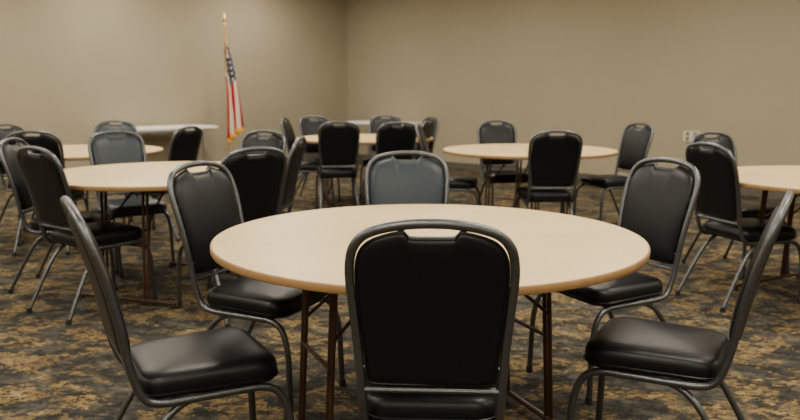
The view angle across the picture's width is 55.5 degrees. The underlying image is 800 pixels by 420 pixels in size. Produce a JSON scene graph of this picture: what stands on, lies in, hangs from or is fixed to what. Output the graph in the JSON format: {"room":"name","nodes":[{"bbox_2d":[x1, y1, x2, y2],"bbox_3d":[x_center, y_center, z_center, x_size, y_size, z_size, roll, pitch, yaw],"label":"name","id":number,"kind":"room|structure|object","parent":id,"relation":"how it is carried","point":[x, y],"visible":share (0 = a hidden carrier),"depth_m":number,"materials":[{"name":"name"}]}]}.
{"room":"event hall","nodes":[
{"label":"event hall","id":0,"kind":"room"},
{"bbox_2d":[0,0,347,178],"bbox_3d":[-5.619,-1.835,9.679,0.120,3.150,13.240,9,12,44],"label":"wall","id":1,"kind":"structure","parent":0,"point":[68,67],"depth_m":11.64,"materials":[{"name":"paint"}]},
{"bbox_2d":[0,155,318,186],"bbox_3d":[-5.576,-0.320,9.865,0.012,0.100,12.988,9,12,44],"label":"baseboard","id":2,"kind":"structure","parent":1,"relation":"attached to","point":[314,156],"depth_m":13.65,"materials":[{"name":"rubber"}]},
{"bbox_2d":[0,159,799,419],"bbox_3d":[-0.626,0.543,4.998,14.240,0.100,13.240,9,12,44],"label":"floor","id":3,"kind":"structure","parent":0,"point":[50,369],"depth_m":3.98,"materials":[{"name":"carpet"}]},
{"bbox_2d":[0,123,76,224],"bbox_3d":[-3.326,-0.293,6.888,0.608,0.968,0.434,3,9,20],"label":"banquet chair","id":4,"kind":"object","parent":3,"relation":"on","point":[4,133],"visible":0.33,"depth_m":6.83,"materials":[{"name":"black leather"}]},
{"bbox_2d":[6,130,88,255],"bbox_3d":[-2.805,-0.168,6.088,0.434,0.968,0.608,-1,9,-5],"label":"banquet chair","id":5,"kind":"object","parent":3,"relation":"on","point":[45,141],"visible":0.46,"depth_m":5.78,"materials":[{"name":"black leather"}]},
{"bbox_2d":[0,137,123,293],"bbox_3d":[-2.188,0.015,4.922,0.608,0.968,0.434,0,9,-2],"label":"banquet chair","id":6,"kind":"object","parent":3,"relation":"on","point":[8,152],"visible":0.51,"depth_m":4.76,"materials":[{"name":"black leather"}]},
{"bbox_2d":[0,145,162,245],"bbox_3d":[-2.850,-0.147,6.657,1.520,0.750,1.520,-3,9,-20],"label":"round banquet table","id":7,"kind":"object","parent":3,"relation":"on","point":[71,152],"visible":0.34,"depth_m":6.48,"materials":[{"name":"beige laminate"}]},
{"bbox_2d":[16,146,157,325],"bbox_3d":[-1.813,0.096,4.407,0.434,0.968,0.608,6,11,35],"label":"banquet chair","id":8,"kind":"object","parent":3,"relation":"on","point":[44,176],"visible":0.83,"depth_m":4.25,"materials":[{"name":"black leather"}]},
{"bbox_2d":[86,120,137,222],"bbox_3d":[-2.849,-0.396,7.542,0.434,0.968,0.608,-2,9,-10],"label":"banquet chair","id":9,"kind":"object","parent":3,"relation":"on","point":[105,127],"visible":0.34,"depth_m":7.72,"materials":[{"name":"black leather"}]},
{"bbox_2d":[88,130,175,274],"bbox_3d":[-1.978,-0.086,5.568,0.434,0.968,0.608,-6,11,-35],"label":"banquet chair","id":10,"kind":"object","parent":3,"relation":"on","point":[104,149],"visible":0.65,"depth_m":5.63,"materials":[{"name":"black leather"}]},
{"bbox_2d":[64,161,222,309],"bbox_3d":[-1.490,0.127,4.909,1.520,0.750,1.520,3,9,20],"label":"round banquet table","id":11,"kind":"object","parent":3,"relation":"on","point":[142,176],"visible":0.48,"depth_m":4.53,"materials":[{"name":"beige laminate"}]},
{"bbox_2d":[123,126,201,241],"bbox_3d":[-2.064,-0.254,6.640,0.608,0.968,0.434,3,9,20],"label":"banquet chair","id":12,"kind":"object","parent":3,"relation":"on","point":[184,145],"visible":0.52,"depth_m":6.47,"materials":[{"name":"black leather"}]},
{"bbox_2d":[133,124,217,160],"bbox_3d":[-3.526,-0.864,11.262,1.500,0.742,0.720,-9,12,-44],"label":"folding table","id":13,"kind":"object","parent":3,"relation":"on","point":[159,128],"visible":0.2,"depth_m":11.18,"materials":[{"name":"white plastic"}]},
{"bbox_2d":[60,195,293,419],"bbox_3d":[-0.675,0.420,2.335,0.608,0.968,0.434,-5,10,-29],"label":"banquet chair","id":14,"kind":"object","parent":3,"relation":"on","point":[211,364],"visible":1,"depth_m":2.21,"materials":[{"name":"black leather"},{"name":"grey steel"}]},
{"bbox_2d":[177,146,286,327],"bbox_3d":[-0.960,0.107,4.335,0.434,0.968,0.608,-8,12,-41],"label":"banquet chair","id":15,"kind":"object","parent":3,"relation":"on","point":[259,179],"visible":0.39,"depth_m":4.14,"materials":[{"name":"black leather"},{"name":"grey steel"}]},
{"bbox_2d":[222,13,243,152],"bbox_3d":[-2.648,-1.824,11.810,0.434,2.470,0.350,0,9,0],"label":"flag","id":16,"kind":"object","parent":3,"relation":"on","point":[235,125],"visible":0.98,"depth_m":11.75,"materials":[{"name":"multicoloured fabric"}]},
{"bbox_2d":[167,161,345,413],"bbox_3d":[-0.596,0.291,3.160,0.608,0.968,0.434,4,10,25],"label":"banquet chair","id":17,"kind":"object","parent":3,"relation":"on","point":[204,204],"visible":0.8,"depth_m":3.08,"materials":[{"name":"black leather"},{"name":"grey steel"}]},
{"bbox_2d":[207,136,306,287],"bbox_3d":[-0.931,-0.002,5.031,0.608,0.968,0.434,1,9,4],"label":"banquet chair","id":18,"kind":"object","parent":3,"relation":"on","point":[295,157],"visible":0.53,"depth_m":4.91,"materials":[{"name":"black leather"},{"name":"grey steel"}]},
{"bbox_2d":[240,130,285,155],"bbox_3d":[-1.163,-0.098,5.643,0.434,0.968,0.608,5,10,27],"label":"banquet chair","id":19,"kind":"object","parent":3,"relation":"on","point":[249,140],"visible":0.27,"depth_m":5.80,"materials":[{"name":"black leather"}]},
{"bbox_2d":[280,118,340,206],"bbox_3d":[-0.999,-0.544,8.493,0.608,0.968,0.434,1,9,5],"label":"banquet chair","id":20,"kind":"object","parent":3,"relation":"on","point":[306,166],"visible":0.58,"depth_m":8.33,"materials":[{"name":"black leather"},{"name":"grey steel"}]},
{"bbox_2d":[299,115,351,201],"bbox_3d":[-0.883,-0.627,9.023,0.434,0.968,0.608,-6,11,-35],"label":"banquet chair","id":21,"kind":"object","parent":3,"relation":"on","point":[308,127],"visible":0.43,"depth_m":9.10,"materials":[{"name":"black leather"},{"name":"grey steel"}]},
{"bbox_2d":[315,121,359,209],"bbox_3d":[-0.651,-0.446,7.863,0.434,0.968,0.608,-2,9,-10],"label":"banquet chair","id":22,"kind":"object","parent":3,"relation":"on","point":[337,144],"visible":0.93,"depth_m":7.62,"materials":[{"name":"black leather"},{"name":"grey steel"}]},
{"bbox_2d":[296,134,432,207],"bbox_3d":[-0.390,-0.433,8.485,1.520,0.750,1.520,-2,9,-10],"label":"round banquet table","id":23,"kind":"object","parent":3,"relation":"on","point":[365,139],"visible":0.3,"depth_m":8.26,"materials":[{"name":"beige laminate"}]},
{"bbox_2d":[359,115,401,197],"bbox_3d":[-0.221,-0.658,9.222,0.434,0.968,0.608,2,9,10],"label":"banquet chair","id":24,"kind":"object","parent":3,"relation":"on","point":[374,124],"visible":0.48,"depth_m":9.40,"materials":[{"name":"black leather"},{"name":"grey steel"}]},
{"bbox_2d":[348,120,421,162],"bbox_3d":[-0.287,-1.151,13.093,0.720,0.742,1.220,-9,12,-44],"label":"folding table","id":25,"kind":"object","parent":3,"relation":"on","point":[364,122],"visible":0.06,"depth_m":12.99,"materials":[{"name":"white plastic"}]},
{"bbox_2d":[362,122,416,205],"bbox_3d":[-0.110,-0.421,7.705,0.434,0.968,0.608,-3,9,-18],"label":"banquet chair","id":26,"kind":"object","parent":3,"relation":"on","point":[389,138],"visible":0.44,"depth_m":7.41,"materials":[{"name":"black leather"}]},
{"bbox_2d":[362,150,449,346],"bbox_3d":[0.030,0.227,3.566,0.434,0.968,0.608,0,9,1],"label":"banquet chair","id":27,"kind":"object","parent":3,"relation":"on","point":[391,180],"visible":0.3,"depth_m":3.74,"materials":[{"name":"black leather"}]},
{"bbox_2d":[414,119,434,159],"bbox_3d":[0.046,-0.509,8.271,0.608,0.968,0.434,3,9,20],"label":"banquet chair","id":28,"kind":"object","parent":3,"relation":"on","point":[427,127],"visible":0.27,"depth_m":8.08,"materials":[{"name":"black leather"}]},
{"bbox_2d":[421,116,438,152],"bbox_3d":[0.116,-0.599,8.841,0.608,0.968,0.434,-4,10,-25],"label":"banquet chair","id":29,"kind":"object","parent":3,"relation":"on","point":[436,126],"visible":0.23,"depth_m":8.74,"materials":[{"name":"black metal"}]},
{"bbox_2d":[210,204,650,419],"bbox_3d":[0.100,0.460,2.785,1.520,0.750,1.520,-4,10,-24],"label":"round banquet table","id":30,"kind":"object","parent":3,"relation":"on","point":[304,250],"visible":0.71,"depth_m":2.62,"materials":[{"name":"beige laminate"}]},
{"bbox_2d":[344,219,519,419],"bbox_3d":[0.089,0.453,2.122,0.434,0.968,0.608,0,9,3],"label":"banquet chair","id":31,"kind":"object","parent":3,"relation":"on","point":[432,318],"visible":1,"depth_m":1.85,"materials":[{"name":"black leather"}]},
{"bbox_2d":[415,123,480,205],"bbox_3d":[0.449,-0.307,6.976,0.608,0.968,0.434,1,9,8],"label":"banquet chair","id":32,"kind":"object","parent":3,"relation":"on","point":[462,183],"visible":0.59,"depth_m":6.79,"materials":[{"name":"grey metal"}]},
{"bbox_2d":[477,120,532,209],"bbox_3d":[1.031,-0.396,7.542,0.434,0.968,0.608,-2,9,-10],"label":"banquet chair","id":33,"kind":"object","parent":3,"relation":"on","point":[488,133],"visible":0.77,"depth_m":7.69,"materials":[{"name":"black leather"}]},
{"bbox_2d":[443,144,617,214],"bbox_3d":[1.140,-0.165,6.776,1.520,0.750,1.520,7,12,39],"label":"round banquet table","id":34,"kind":"object","parent":3,"relation":"on","point":[517,152],"visible":0.51,"depth_m":6.48,"materials":[{"name":"beige laminate"}]},
{"bbox_2d":[516,130,582,215],"bbox_3d":[1.190,-0.179,6.158,0.434,0.968,0.608,0,9,-2],"label":"banquet chair","id":35,"kind":"object","parent":3,"relation":"on","point":[553,161],"visible":0.87,"depth_m":5.91,"materials":[{"name":"black leather"}]},
{"bbox_2d":[526,157,700,404],"bbox_3d":[0.935,0.264,3.329,0.608,0.968,0.434,-5,10,-27],"label":"banquet chair","id":36,"kind":"object","parent":3,"relation":"on","point":[658,204],"visible":0.69,"depth_m":3.27,"materials":[{"name":"black leather"}]},
{"bbox_2d":[573,122,653,221],"bbox_3d":[2.001,-0.329,7.121,0.608,0.968,0.434,-4,10,-23],"label":"banquet chair","id":37,"kind":"object","parent":3,"relation":"on","point":[635,142],"visible":0.69,"depth_m":7.11,"materials":[{"name":"black leather"}]},
{"bbox_2d":[567,190,793,419],"bbox_3d":[0.895,0.401,2.458,0.608,0.968,0.434,5,10,29],"label":"banquet chair","id":38,"kind":"object","parent":3,"relation":"on","point":[631,348],"visible":1,"depth_m":2.34,"materials":[{"name":"black leather"}]},
{"bbox_2d":[681,131,789,280],"bbox_3d":[2.389,-0.058,5.385,0.434,0.968,0.608,-4,10,-22],"label":"banquet chair","id":39,"kind":"object","parent":3,"relation":"on","point":[748,209],"visible":0.41,"depth_m":5.51,"materials":[{"name":"black leather"},{"name":"gray metal"}]},
{"bbox_2d":[675,142,799,312],"bbox_3d":[2.058,0.069,4.576,0.608,0.968,0.434,-3,9,-18],"label":"banquet chair","id":40,"kind":"object","parent":3,"relation":"on","point":[719,196],"visible":0.82,"depth_m":4.44,"materials":[{"name":"black leather"}]},
{"bbox_2d":[733,165,799,290],"bbox_3d":[2.650,0.178,4.583,1.520,0.750,1.520,-5,10,-30],"label":"round banquet table","id":41,"kind":"object","parent":3,"relation":"on","point":[781,178],"visible":0.65,"depth_m":4.81,"materials":[{"name":"beige laminate"}]},
{"bbox_2d":[347,0,799,175],"bbox_3d":[4.054,-1.773,9.288,14.120,3.150,0.120,9,12,44],"label":"wall","id":42,"kind":"structure","parent":0,"point":[592,69],"depth_m":10.62,"materials":[{"name":"paint"}]},
{"bbox_2d":[358,154,799,200],"bbox_3d":[3.966,-0.266,9.520,14.000,0.100,0.012,9,12,44],"label":"baseboard","id":43,"kind":"structure","parent":42,"relation":"attached to","point":[744,191],"depth_m":11.57,"materials":[{"name":"rubber"}]},
{"bbox_2d":[683,131,699,141],"bbox_3d":[3.710,-0.935,9.667,0.211,0.135,0.020,9,12,44],"label":"electrical outlet","id":44,"kind":"object","parent":42,"relation":"attached to","point":[687,135],"visible":0.69,"depth_m":9.68,"materials":[{"name":"plastic"}]}
]}

